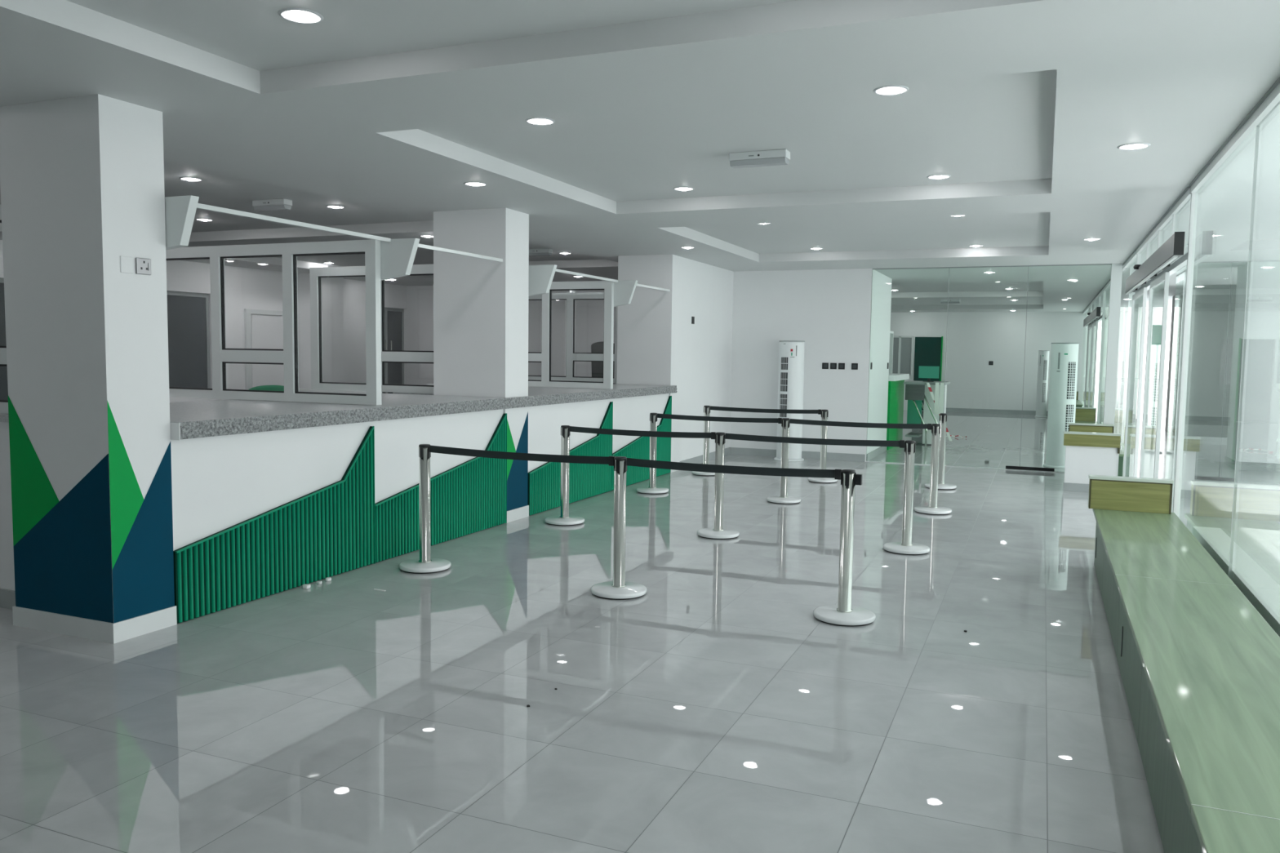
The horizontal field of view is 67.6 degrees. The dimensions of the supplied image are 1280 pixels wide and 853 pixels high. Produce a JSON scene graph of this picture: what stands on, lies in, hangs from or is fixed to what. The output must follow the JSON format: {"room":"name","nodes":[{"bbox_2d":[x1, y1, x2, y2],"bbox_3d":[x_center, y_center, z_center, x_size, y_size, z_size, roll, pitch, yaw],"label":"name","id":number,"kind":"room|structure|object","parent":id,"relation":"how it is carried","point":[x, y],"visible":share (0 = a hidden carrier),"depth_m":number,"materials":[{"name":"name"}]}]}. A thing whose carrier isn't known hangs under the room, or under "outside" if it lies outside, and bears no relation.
{"room":"bank lobby","nodes":[
{"label":"bank lobby","id":0,"kind":"room"},
{"bbox_2d":[0,240,406,389],"bbox_3d":[-7.792,-0.874,11.821,0.160,2.800,15.800,3,5,23],"label":"wall","id":1,"kind":"structure","parent":0,"point":[247,288],"depth_m":15.25,"materials":[{"name":"white paint"}]},
{"bbox_2d":[0,277,210,399],"bbox_3d":[-7.451,-0.707,12.652,0.040,2.350,4.370,3,5,23],"label":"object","id":2,"kind":"object","parent":1,"relation":"attached to","point":[188,313],"visible":0.19,"depth_m":14.22,"materials":[{"name":"grey plastic"}]},
{"bbox_2d":[244,308,284,390],"bbox_3d":[-6.002,-0.823,15.703,0.135,2.150,1.120,3,5,23],"label":"door","id":3,"kind":"structure","parent":1,"relation":"in","point":[260,331],"depth_m":15.50,"materials":[{"name":"white paint"}]},
{"bbox_2d":[382,307,404,393],"bbox_3d":[-4.914,-1.131,18.583,0.101,2.350,1.100,3,5,23],"label":"door","id":4,"kind":"structure","parent":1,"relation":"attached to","point":[393,317],"depth_m":18.79,"materials":[{"name":"grey plastic"}]},
{"bbox_2d":[297,273,344,389],"bbox_3d":[-5.469,-1.196,16.398,0.540,2.800,0.540,3,5,23],"label":"pier","id":5,"kind":"object","parent":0,"point":[332,288],"visible":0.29,"depth_m":16.19,"materials":[{"name":"white paint"}]},
{"bbox_2d":[404,285,569,385],"bbox_3d":[-3.059,-1.323,18.483,3.700,2.800,0.180,3,5,23],"label":"wall","id":6,"kind":"structure","parent":0,"point":[419,312],"depth_m":18.77,"materials":[{"name":"white paint"}]},
{"bbox_2d":[0,409,1164,852],"bbox_3d":[-0.904,0.601,12.935,13.600,0.120,35.000,3,5,23],"label":"floor","id":7,"kind":"structure","parent":0,"point":[710,709],"depth_m":4.28,"materials":[{"name":"grey tile"}]},
{"bbox_2d":[0,413,15,609],"bbox_3d":[-4.175,0.471,5.856,1.825,1.140,0.195,3,5,23],"label":"counter","id":8,"kind":"object","parent":7,"relation":"on","point":[7,592],"depth_m":5.58,"materials":[{"name":"white paint"}]},
{"bbox_2d":[0,204,8,413],"bbox_3d":[-4.079,-0.695,5.730,1.612,1.203,0.060,3,5,23],"label":"divider","id":9,"kind":"object","parent":8,"relation":"on","point":[3,403],"visible":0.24,"depth_m":5.57,"materials":[{"name":"white metal"}]},
{"bbox_2d":[0,93,177,644],"bbox_3d":[-3.005,-0.294,5.202,0.784,2.800,0.395,3,5,23],"label":"column","id":10,"kind":"structure","parent":7,"relation":"on","point":[82,178],"depth_m":5.03,"materials":[{"name":"white paint"}]},
{"bbox_2d":[120,255,133,273],"bbox_3d":[-2.664,-0.840,4.965,0.005,0.085,0.075,3,5,23],"label":"cover plate","id":11,"kind":"object","parent":10,"relation":"attached to","point":[126,262],"visible":1,"depth_m":4.96,"materials":[{"name":"white paint"}]},
{"bbox_2d":[135,257,151,275],"bbox_3d":[-2.623,-0.846,5.051,0.015,0.085,0.088,3,5,23],"label":"wall socket","id":12,"kind":"object","parent":10,"relation":"attached to","point":[143,266],"visible":1,"depth_m":5.04,"materials":[{"name":"white plastic"}]},
{"bbox_2d":[164,195,199,250],"bbox_3d":[-2.603,-1.094,5.222,0.477,0.302,0.056,3,5,23],"label":"privacy wing","id":13,"kind":"object","parent":10,"relation":"attached to","point":[180,211],"visible":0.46,"depth_m":5.15},
{"bbox_2d":[196,203,391,242],"bbox_3d":[-2.209,-1.300,6.118,0.030,0.026,1.920,3,5,23],"label":"rail","id":14,"kind":"object","parent":13,"relation":"attached to","point":[202,206],"visible":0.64,"depth_m":6.05,"materials":[{"name":"white metal"}]},
{"bbox_2d":[170,408,503,551],"bbox_3d":[-2.594,0.440,7.229,1.475,1.035,3.550,3,5,23],"label":"counter","id":15,"kind":"object","parent":7,"relation":"on","point":[219,483],"depth_m":6.12,"materials":[{"name":"white paint"}]},
{"bbox_2d":[173,426,375,623],"bbox_3d":[-2.254,0.549,6.093,0.036,0.996,1.710,3,5,23],"label":"panel","id":16,"kind":"object","parent":15,"relation":"attached to","point":[329,531],"visible":0.99,"depth_m":6.09,"materials":[{"name":"teal"}]},
{"bbox_2d":[374,413,506,562],"bbox_3d":[-1.563,0.435,7.729,0.036,0.989,1.830,3,5,23],"label":"panel","id":17,"kind":"object","parent":15,"relation":"attached to","point":[470,496],"visible":0.88,"depth_m":7.80,"materials":[{"name":"teal"}]},
{"bbox_2d":[433,208,528,523],"bbox_3d":[-1.461,-0.554,8.841,0.774,2.800,0.413,3,5,23],"label":"column","id":18,"kind":"structure","parent":7,"relation":"on","point":[481,305],"depth_m":8.63,"materials":[{"name":"white paint"}]},
{"bbox_2d":[417,244,502,262],"bbox_3d":[-1.519,-1.417,7.752,0.030,0.026,1.516,3,5,23],"label":"rail","id":19,"kind":"object","parent":18,"relation":"attached to","point":[420,246],"visible":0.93,"depth_m":7.82,"materials":[{"name":"white metal"}]},
{"bbox_2d":[399,444,615,573],"bbox_3d":[-0.920,0.594,6.506,1.664,0.886,0.362,3,5,23],"label":"stanchion","id":20,"kind":"object","parent":7,"relation":"on","point":[424,564],"visible":1,"depth_m":6.69,"materials":[{"name":"silver metal"}]},
{"bbox_2d":[528,393,669,472],"bbox_3d":[-1.026,0.174,10.943,1.475,1.035,3.690,3,5,23],"label":"counter","id":21,"kind":"object","parent":7,"relation":"on","point":[545,422],"depth_m":10.07,"materials":[{"name":"white paint"}]},
{"bbox_2d":[169,383,677,439],"bbox_3d":[-1.759,-0.264,9.100,1.611,0.095,7.720,3,5,23],"label":"countertop","id":22,"kind":"structure","parent":21,"relation":"on","point":[197,419],"depth_m":6.92,"materials":[{"name":"grey stone"}]},
{"bbox_2d":[169,422,180,439],"bbox_3d":[-2.575,0.026,5.261,0.115,0.095,0.006,3,5,23],"label":"electrical outlet","id":23,"kind":"object","parent":22,"relation":"attached to","point":[175,428],"visible":0.64,"depth_m":5.25,"materials":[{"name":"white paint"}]},
{"bbox_2d":[165,240,381,404],"bbox_3d":[-3.023,-0.813,7.506,2.377,1.211,0.060,3,5,23],"label":"window frame","id":24,"kind":"structure","parent":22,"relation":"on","point":[288,357],"depth_m":7.36,"materials":[{"name":"white metal"}]},
{"bbox_2d":[380,238,419,280],"bbox_3d":[-1.798,-1.222,7.027,0.397,0.302,0.056,3,5,23],"label":"privacy wing","id":25,"kind":"object","parent":24,"relation":"attached to","point":[397,256],"visible":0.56,"depth_m":6.99},
{"bbox_2d":[528,280,613,389],"bbox_3d":[-1.411,-1.080,11.233,2.387,1.211,0.060,3,5,23],"label":"window frame","id":26,"kind":"structure","parent":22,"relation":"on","point":[544,357],"depth_m":10.92,"materials":[{"name":"white metal"}]},
{"bbox_2d":[613,280,637,306],"bbox_3d":[-0.200,-1.489,10.760,0.357,0.302,0.056,3,5,23],"label":"privacy wing","id":27,"kind":"object","parent":26,"relation":"attached to","point":[624,291],"visible":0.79,"depth_m":10.72},
{"bbox_2d":[555,268,617,282],"bbox_3d":[-0.621,-1.569,9.881,0.030,0.026,1.872,3,5,23],"label":"rail","id":28,"kind":"object","parent":27,"relation":"attached to","point":[557,269],"visible":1,"depth_m":9.98,"materials":[{"name":"white metal"}]},
{"bbox_2d":[528,264,556,296],"bbox_3d":[-1.005,-1.365,9.008,0.477,0.302,0.056,3,5,23],"label":"privacy wing","id":29,"kind":"object","parent":28,"relation":"attached to","point":[540,277],"visible":0.54,"depth_m":8.95},
{"bbox_2d":[527,401,613,515],"bbox_3d":[-0.683,0.282,9.814,0.036,0.997,1.855,3,5,23],"label":"panel","id":30,"kind":"object","parent":21,"relation":"attached to","point":[585,480],"visible":0.8,"depth_m":9.91,"materials":[{"name":"teal"}]},
{"bbox_2d":[612,395,671,489],"bbox_3d":[0.035,0.161,11.514,0.036,0.997,1.815,3,5,23],"label":"panel","id":31,"kind":"object","parent":21,"relation":"attached to","point":[639,448],"visible":0.69,"depth_m":11.59,"materials":[{"name":"teal"}]},
{"bbox_2d":[544,425,715,525],"bbox_3d":[-0.113,0.457,8.413,1.589,0.886,0.362,3,5,23],"label":"stanchion","id":32,"kind":"object","parent":7,"relation":"on","point":[564,519],"visible":1,"depth_m":8.57,"materials":[{"name":"silver metal"}]},
{"bbox_2d":[616,254,683,472],"bbox_3d":[0.128,-0.824,12.605,0.774,2.800,0.383,3,5,23],"label":"column","id":33,"kind":"structure","parent":7,"relation":"on","point":[649,328],"depth_m":12.39,"materials":[{"name":"white paint"}]},
{"bbox_2d":[635,283,670,291],"bbox_3d":[0.068,-1.686,11.512,0.030,0.026,1.556,3,5,23],"label":"rail","id":34,"kind":"object","parent":33,"relation":"attached to","point":[637,285],"visible":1,"depth_m":11.68,"materials":[{"name":"white metal"}]},
{"bbox_2d":[635,413,782,493],"bbox_3d":[0.730,0.316,10.386,1.631,0.886,0.362,3,5,23],"label":"stanchion","id":35,"kind":"object","parent":7,"relation":"on","point":[652,488],"visible":1,"depth_m":10.53,"materials":[{"name":"silver metal"}]},
{"bbox_2d":[591,456,841,599],"bbox_3d":[0.430,0.660,5.897,1.579,0.886,0.362,3,5,23],"label":"stanchion","id":36,"kind":"object","parent":7,"relation":"on","point":[619,588],"visible":1,"depth_m":6.06,"materials":[{"name":"silver metal"}]},
{"bbox_2d":[691,405,821,475],"bbox_3d":[1.440,0.200,12.014,1.639,0.886,0.362,3,5,23],"label":"stanchion","id":37,"kind":"object","parent":7,"relation":"on","point":[707,409],"visible":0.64,"depth_m":12.13,"materials":[{"name":"silver metal"}]},
{"bbox_2d":[773,340,804,461],"bbox_3d":[2.209,-0.379,14.041,0.437,1.750,0.437,3,5,31],"label":"air conditioner","id":38,"kind":"object","parent":7,"relation":"on","point":[791,353],"visible":0.93,"depth_m":13.88,"materials":[{"name":"white plastic"}]},
{"bbox_2d":[779,394,786,417],"bbox_3d":[2.087,-0.304,13.917,0.112,0.335,0.045,3,5,23],"label":"grille","id":39,"kind":"object","parent":38,"relation":"attached to","point":[783,397],"depth_m":13.91,"materials":[{"name":"white plastic"}]},
{"bbox_2d":[780,372,787,391],"bbox_3d":[2.090,-0.647,13.887,0.118,0.275,0.012,5,6,43],"label":"grille","id":40,"kind":"object","parent":38,"relation":"attached to","point":[784,375],"depth_m":13.88,"materials":[{"name":"white plastic"}]},
{"bbox_2d":[697,431,904,539],"bbox_3d":[1.285,0.519,7.871,1.689,0.886,0.362,3,5,23],"label":"stanchion","id":41,"kind":"object","parent":7,"relation":"on","point":[717,532],"visible":1,"depth_m":8.04,"materials":[{"name":"silver metal"}]},
{"bbox_2d":[808,409,837,483],"bbox_3d":[2.254,0.234,11.727,0.362,0.886,0.362,3,5,23],"label":"stanchion","id":42,"kind":"object","parent":7,"relation":"on","point":[824,413],"visible":0.76,"depth_m":11.69,"materials":[{"name":"silver metal"}]},
{"bbox_2d":[813,469,875,626],"bbox_3d":[1.212,0.693,5.613,0.362,0.886,0.362,3,5,23],"label":"stanchion","id":43,"kind":"object","parent":7,"relation":"on","point":[842,614],"visible":1,"depth_m":5.58,"materials":[{"name":"silver metal"}]},
{"bbox_2d":[766,417,931,504],"bbox_3d":[2.117,0.380,9.816,1.649,0.886,0.362,3,5,23],"label":"stanchion","id":44,"kind":"object","parent":7,"relation":"on","point":[783,498],"visible":1,"depth_m":9.96,"materials":[{"name":"silver metal"}]},
{"bbox_2d":[886,373,909,449],"bbox_3d":[4.152,-0.295,16.643,0.780,1.235,1.740,3,5,23],"label":"counter","id":45,"kind":"object","parent":7,"relation":"on","point":[895,381],"depth_m":16.30,"materials":[{"name":"green paint"}]},
{"bbox_2d":[889,330,893,373],"bbox_3d":[4.248,-1.286,16.553,0.040,0.754,1.540,3,5,23],"label":"glass screen","id":46,"kind":"object","parent":45,"relation":"on","point":[891,333],"visible":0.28,"depth_m":17.22,"materials":[{"name":"white glass"}]},
{"bbox_2d":[888,373,909,381],"bbox_3d":[4.160,-0.864,16.599,0.780,0.095,1.740,3,5,23],"label":"countertop","id":47,"kind":"structure","parent":45,"relation":"on","point":[892,376],"depth_m":16.12,"materials":[{"name":"white paint"}]},
{"bbox_2d":[883,440,929,555],"bbox_3d":[2.133,0.551,7.602,0.362,0.886,0.362,3,5,23],"label":"stanchion","id":48,"kind":"object","parent":7,"relation":"on","point":[906,547],"visible":1,"depth_m":7.57,"materials":[{"name":"silver metal"}]},
{"bbox_2d":[903,380,950,447],"bbox_3d":[5.019,-0.233,16.776,0.680,1.114,1.030,3,5,23],"label":"work table","id":49,"kind":"object","parent":7,"relation":"on","point":[916,391],"depth_m":16.66,"materials":[{"name":"grey plastic"}]},
{"bbox_2d":[905,431,922,437],"bbox_3d":[4.853,0.140,16.873,0.230,0.030,0.830,3,5,23],"label":"shelf","id":50,"kind":"object","parent":49,"relation":"attached to","point":[914,434],"depth_m":16.65,"materials":[{"name":"grey plastic"}]},
{"bbox_2d":[918,365,939,382],"bbox_3d":[5.053,-0.920,16.729,0.340,0.270,0.120,3,5,23],"label":"display screen","id":51,"kind":"object","parent":49,"relation":"on","point":[928,372],"visible":1,"depth_m":16.72,"materials":[{"name":"teal"}]},
{"bbox_2d":[926,382,951,440],"bbox_3d":[5.073,-0.249,16.209,0.460,0.975,0.018,3,5,23],"label":"barrier tape","id":52,"kind":"object","parent":49,"relation":"hanging from","point":[927,384],"visible":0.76,"depth_m":16.23,"materials":[{"name":"white plastic"}]},
{"bbox_2d":[914,423,951,515],"bbox_3d":[2.931,0.414,9.518,0.362,0.886,0.362,3,5,23],"label":"stanchion","id":53,"kind":"object","parent":7,"relation":"on","point":[932,508],"visible":1,"depth_m":9.48,"materials":[{"name":"silver metal"}]},
{"bbox_2d":[924,413,956,489],"bbox_3d":[3.568,0.285,11.296,0.362,0.886,0.362,3,5,23],"label":"stanchion","id":54,"kind":"object","parent":7,"relation":"on","point":[943,416],"visible":0.8,"depth_m":11.26,"materials":[{"name":"silver metal"}]},
{"bbox_2d":[1035,350,1048,417],"bbox_3d":[10.586,-1.123,25.148,0.307,1.750,0.307,2,5,11],"label":"air conditioner","id":55,"kind":"object","parent":7,"relation":"on","point":[1043,355],"visible":1,"depth_m":25.05,"materials":[{"name":"white plastic"}]},
{"bbox_2d":[1043,342,1079,468],"bbox_3d":[6.015,-0.304,13.626,0.425,1.770,0.425,1,4,-1],"label":"air conditioner","id":56,"kind":"object","parent":7,"relation":"on","point":[1064,356],"visible":0.83,"depth_m":13.48,"materials":[{"name":"white plastic"}]},
{"bbox_2d":[1065,404,1073,431],"bbox_3d":[6.050,-0.056,13.475,0.096,0.500,0.071,3,5,23],"label":"grille","id":57,"kind":"object","parent":56,"relation":"attached to","point":[1068,408],"depth_m":13.46,"materials":[{"name":"white plastic"}]},
{"bbox_2d":[1066,362,1075,399],"bbox_3d":[6.058,-0.644,13.430,0.096,0.520,0.071,3,5,23],"label":"grille","id":58,"kind":"object","parent":56,"relation":"attached to","point":[1071,366],"depth_m":13.43,"materials":[{"name":"white plastic"}]},
{"bbox_2d":[1075,407,1098,423],"bbox_3d":[7.106,0.119,15.340,0.572,0.692,3.503,3,5,23],"label":"bench","id":59,"kind":"object","parent":7,"relation":"on","point":[1082,415],"visible":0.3,"depth_m":16.79,"materials":[{"name":"green wood"}]},
{"bbox_2d":[1062,422,1124,492],"bbox_3d":[5.604,0.364,11.904,0.666,0.692,1.818,3,5,23],"label":"bench","id":60,"kind":"object","parent":7,"relation":"on","point":[1093,449],"visible":0.88,"depth_m":11.13,"materials":[{"name":"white wood"}]},
{"bbox_2d":[1084,288,1105,422],"bbox_3d":[9.387,-1.254,19.825,0.112,2.800,6.060,3,5,23],"label":"door","id":61,"kind":"structure","parent":7,"relation":"on","point":[1099,300],"depth_m":18.99,"materials":[{"name":"white metal"}]},
{"bbox_2d":[1083,306,1100,327],"bbox_3d":[9.297,-2.243,19.773,0.109,0.208,6.136,3,5,23],"label":"operator","id":62,"kind":"object","parent":61,"relation":"attached to","point":[1095,314],"visible":1,"depth_m":18.66,"materials":[{"name":"grey"}]},
{"bbox_2d":[1103,263,1122,432],"bbox_3d":[6.252,-0.744,12.678,0.128,2.800,0.100,3,5,23],"label":"post","id":63,"kind":"object","parent":7,"relation":"on","point":[1116,268],"visible":0.64,"depth_m":12.61,"materials":[{"name":"white metal"}]},
{"bbox_2d":[1122,186,1200,518],"bbox_3d":[4.807,-0.478,8.978,0.112,2.800,4.380,3,5,23],"label":"door","id":64,"kind":"structure","parent":7,"relation":"on","point":[1180,217],"depth_m":8.07,"materials":[{"name":"white metal"}]},
{"bbox_2d":[1125,231,1184,294],"bbox_3d":[4.718,-1.467,8.925,0.109,0.208,4.456,3,5,23],"label":"operator","id":65,"kind":"object","parent":64,"relation":"attached to","point":[1172,248],"visible":1,"depth_m":7.94,"materials":[{"name":"grey"}]},
{"bbox_2d":[1088,474,1279,852],"bbox_3d":[1.731,1.030,2.608,0.572,0.692,9.603,3,5,23],"label":"bench","id":66,"kind":"object","parent":7,"relation":"on","point":[1199,664],"visible":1,"depth_m":3.50,"materials":[{"name":"green wood"}]},
{"bbox_2d":[574,289,614,377],"bbox_3d":[1.365,-1.125,16.721,5.510,2.800,0.150,3,5,23],"label":"wall","id":67,"kind":"structure","parent":0,"point":[589,313],"depth_m":17.58,"materials":[{"name":"white paint"}]},
{"bbox_2d":[0,0,1279,312],"bbox_3d":[-0.852,-2.454,12.694,13.660,0.410,35.040,3,5,23],"label":"ceiling","id":68,"kind":"structure","parent":0,"point":[383,111],"depth_m":5.23,"materials":[{"name":"white paint"}]},
{"bbox_2d":[252,198,292,211],"bbox_3d":[-3.414,-2.055,8.875,0.380,0.088,0.113,3,5,23],"label":"emergency light","id":69,"kind":"object","parent":68,"relation":"attached to","point":[282,203],"visible":1,"depth_m":8.83,"materials":[{"name":"white plastic"}]},
{"bbox_2d":[253,204,291,211],"bbox_3d":[-3.414,-2.029,8.879,0.368,0.035,0.101,3,5,23],"label":"diffuser","id":70,"kind":"object","parent":69,"relation":"attached to","point":[256,207],"depth_m":8.84,"materials":[{"name":"grey plastic"}]},
{"bbox_2d":[278,8,323,23],"bbox_3d":[-1.392,-1.679,3.927,0.176,0.016,0.176,3,5,23],"label":"recessed light","id":71,"kind":"object","parent":68,"relation":"in","point":[295,15],"visible":1,"depth_m":3.91,"materials":[{"name":"grey plastic"}]},
{"bbox_2d":[525,117,555,124],"bbox_3d":[-0.591,-1.803,5.668,0.176,0.016,0.176,3,5,23],"label":"recessed light","id":72,"kind":"object","parent":68,"relation":"in","point":[538,121],"visible":0.98,"depth_m":5.65,"materials":[{"name":"grey plastic"}]},
{"bbox_2d":[528,248,552,256],"bbox_3d":[-1.363,-2.331,12.808,0.380,0.088,0.113,3,5,23],"label":"emergency light","id":73,"kind":"object","parent":68,"relation":"attached to","point":[546,251],"visible":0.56,"depth_m":12.75,"materials":[{"name":"white plastic"}]},
{"bbox_2d":[528,252,551,256],"bbox_3d":[-1.363,-2.305,12.812,0.368,0.035,0.101,3,5,23],"label":"diffuser","id":74,"kind":"object","parent":73,"relation":"attached to","point":[531,254],"depth_m":12.76,"materials":[{"name":"grey metal"}]},
{"bbox_2d":[728,149,790,168],"bbox_3d":[0.807,-1.810,6.468,0.400,0.088,0.113,3,5,23],"label":"emergency light","id":75,"kind":"object","parent":68,"relation":"attached to","point":[776,157],"visible":1,"depth_m":6.42,"materials":[{"name":"white plastic"}]},
{"bbox_2d":[729,157,789,168],"bbox_3d":[0.808,-1.783,6.472,0.388,0.035,0.101,3,5,23],"label":"diffuser","id":76,"kind":"object","parent":75,"relation":"attached to","point":[735,162],"depth_m":6.44,"materials":[{"name":"grey plastic"}]},
{"bbox_2d":[873,84,908,95],"bbox_3d":[1.287,-1.718,4.903,0.176,0.016,0.176,3,5,23],"label":"recessed light","id":77,"kind":"object","parent":68,"relation":"in","point":[885,90],"visible":1,"depth_m":4.88,"materials":[{"name":"grey plastic"}]},
{"bbox_2d":[1117,142,1151,149],"bbox_3d":[2.902,-1.640,5.620,0.176,0.016,0.176,3,5,23],"label":"recessed light","id":78,"kind":"object","parent":68,"relation":"in","point":[1138,145],"visible":1,"depth_m":5.60,"materials":[{"name":"grey plastic"}]},
{"bbox_2d":[679,257,733,461],"bbox_3d":[0.911,-0.896,13.682,0.140,2.800,2.220,3,5,23],"label":"wall","id":79,"kind":"structure","parent":0,"point":[707,289],"depth_m":13.48,"materials":[{"name":"white paint"}]},
{"bbox_2d":[679,447,730,463],"bbox_3d":[0.962,0.448,13.757,0.012,0.110,2.220,3,5,23],"label":"baseboard","id":80,"kind":"structure","parent":79,"relation":"attached to","point":[698,460],"depth_m":13.50,"materials":[{"name":"grey tile"}]},
{"bbox_2d":[729,268,874,462],"bbox_3d":[2.331,-0.930,14.375,2.220,2.800,0.160,3,5,23],"label":"wall","id":81,"kind":"structure","parent":0,"point":[828,310],"depth_m":14.20,"materials":[{"name":"white paint"}]},
{"bbox_2d":[729,447,865,462],"bbox_3d":[2.342,0.419,14.373,2.053,0.110,0.012,3,5,23],"label":"baseboard","id":82,"kind":"structure","parent":81,"relation":"attached to","point":[734,451],"depth_m":14.29,"materials":[{"name":"grey tile"}]},
{"bbox_2d":[866,263,1111,472],"bbox_3d":[4.760,-0.813,13.301,3.106,2.800,0.040,3,5,23],"label":"window","id":83,"kind":"structure","parent":81,"relation":"in","point":[1007,467],"depth_m":13.19,"materials":[{"name":"clear glass"}]},
{"bbox_2d":[867,270,892,453],"bbox_3d":[3.659,-0.950,14.873,0.160,2.800,1.790,3,5,23],"label":"wall","id":84,"kind":"structure","parent":0,"point":[882,300],"depth_m":14.77,"materials":[{"name":"white paint"}]},
{"bbox_2d":[866,446,887,461],"bbox_3d":[3.698,0.398,14.893,0.012,0.110,1.900,3,5,23],"label":"baseboard","id":85,"kind":"structure","parent":84,"relation":"attached to","point":[870,455],"depth_m":14.75,"materials":[{"name":"grey tile"}]},
{"bbox_2d":[889,311,1084,411],"bbox_3d":[7.787,-1.867,27.451,9.000,2.800,0.160,3,5,23],"label":"wall","id":86,"kind":"structure","parent":0,"point":[974,339],"depth_m":26.52,"materials":[{"name":"white paint"}]},
{"bbox_2d":[888,335,914,378],"bbox_3d":[7.215,-2.000,27.574,1.300,1.230,0.035,3,5,23],"label":"window","id":87,"kind":"structure","parent":86,"relation":"attached to","point":[903,356],"depth_m":27.43,"materials":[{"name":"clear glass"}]},
{"bbox_2d":[913,336,942,410],"bbox_3d":[8.182,-1.500,27.199,0.755,2.120,0.044,3,5,23],"label":"door","id":88,"kind":"structure","parent":86,"relation":"in","point":[928,350],"depth_m":27.15,"materials":[{"name":"teal"}]},
{"bbox_2d":[946,408,1048,415],"bbox_3d":[10.200,-0.406,26.444,3.450,0.110,0.012,3,5,23],"label":"baseboard","id":89,"kind":"structure","parent":86,"relation":"attached to","point":[952,410],"depth_m":26.61,"materials":[{"name":"grey tile"}]},
{"bbox_2d":[1080,305,1088,407],"bbox_3d":[11.219,-1.563,24.142,0.095,2.800,3.300,3,5,23],"label":"window","id":90,"kind":"structure","parent":86,"relation":"in","point":[1086,310],"depth_m":24.27,"materials":[{"name":"white metal"}]},
{"bbox_2d":[1097,263,1126,433],"bbox_3d":[7.291,-0.897,14.839,0.095,2.800,4.740,3,5,23],"label":"window","id":91,"kind":"structure","parent":0,"point":[1106,287],"depth_m":15.64,"materials":[{"name":"white metal"}]},
{"bbox_2d":[1117,249,1137,475],"bbox_3d":[6.014,-0.681,11.815,0.095,2.800,1.760,3,5,23],"label":"window","id":92,"kind":"structure","parent":0,"point":[1131,261],"depth_m":11.99,"materials":[{"name":"white metal"}]},
{"bbox_2d":[1177,76,1279,578],"bbox_3d":[2.649,-0.110,3.845,0.095,2.800,6.740,3,5,23],"label":"window","id":93,"kind":"structure","parent":0,"point":[1268,106],"depth_m":4.99,"materials":[{"name":"white metal"}]},
{"bbox_3d":[-5.092,0.645,10.790,5.720,0.005,15.780,3,5,23],"label":"floor","id":94,"kind":"structure","parent":0,"visible":0},
{"bbox_2d":[169,396,227,402],"bbox_3d":[-3.716,0.325,7.880,0.995,1.133,0.100,3,5,23],"label":"wall","id":95,"kind":"structure","parent":94,"relation":"on","point":[172,399],"depth_m":7.76,"materials":[{"name":"white paint"}]},
{"bbox_2d":[248,385,284,391],"bbox_3d":[-3.490,0.221,8.861,0.574,1.195,0.557,1,4,6],"label":"office chair","id":96,"kind":"object","parent":94,"relation":"on","point":[271,388],"visible":0.09,"depth_m":8.99,"materials":[{"name":"green fabric"}]},
{"bbox_2d":[298,388,382,393],"bbox_3d":[-3.010,0.205,9.553,0.995,1.133,0.100,3,5,23],"label":"wall","id":97,"kind":"structure","parent":94,"relation":"on","point":[300,389],"depth_m":9.49,"materials":[{"name":"white paint"}]},
{"bbox_2d":[309,264,433,393],"bbox_3d":[-2.554,-0.944,9.278,1.582,1.211,0.060,3,5,23],"label":"window frame","id":98,"kind":"structure","parent":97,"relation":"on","point":[316,274],"depth_m":9.36,"materials":[{"name":"white metal"}]},
{"bbox_2d":[591,342,614,377],"bbox_3d":[-0.665,-0.526,15.612,0.574,1.720,0.557,2,5,17],"label":"office chair","id":99,"kind":"object","parent":94,"relation":"on","point":[597,347],"visible":0.07,"depth_m":15.76,"materials":[{"name":"black plastic"}]},
{"bbox_3d":[-1.427,-0.064,13.304,0.995,1.133,0.100,3,5,23],"label":"wall","id":100,"kind":"structure","parent":94,"relation":"on","visible":0},
{"bbox_2d":[528,292,617,383],"bbox_3d":[-0.970,-1.212,13.029,1.582,1.211,0.060,3,5,23],"label":"divider","id":101,"kind":"object","parent":100,"relation":"on","point":[571,357],"visible":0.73,"depth_m":12.96,"materials":[{"name":"white metal"}]},
{"label":"outside","id":102,"kind":"structure","parent":0,"visible":0},
{"bbox_2d":[1093,377,1279,585],"bbox_3d":[30.530,0.529,19.783,38.960,0.120,120.000,3,5,23],"label":"floor","id":103,"kind":"structure","parent":102,"point":[1207,483],"depth_m":11.02,"materials":[{"name":"tile"}]},
{"bbox_2d":[1164,284,1236,444],"bbox_3d":[11.943,-1.223,19.115,2.050,2.960,3.425,3,5,23],"label":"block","id":104,"kind":"object","parent":103,"relation":"on","point":[1213,307],"visible":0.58,"depth_m":17.84,"materials":[{"name":"paint"}]},
{"bbox_2d":[1192,526,1279,636],"bbox_3d":[2.596,1.098,3.611,0.159,0.465,6.010,3,5,23],"label":"parapet","id":105,"kind":"object","parent":103,"relation":"on","point":[1261,590],"visible":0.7,"depth_m":4.97,"materials":[{"name":"concrete"}]},
{"bbox_2d":[1224,261,1279,471],"bbox_3d":[9.184,-0.863,13.901,0.904,2.970,0.824,3,5,23],"label":"pillar","id":106,"kind":"structure","parent":103,"relation":"on","point":[1260,437],"depth_m":13.64,"materials":[{"name":"white paint"}]},
{"bbox_2d":[1146,111,1279,306],"bbox_3d":[8.189,-2.105,8.902,5.960,0.250,35.000,3,5,23],"label":"porch canopy","id":107,"kind":"object","parent":106,"relation":"on","point":[1224,206],"depth_m":9.35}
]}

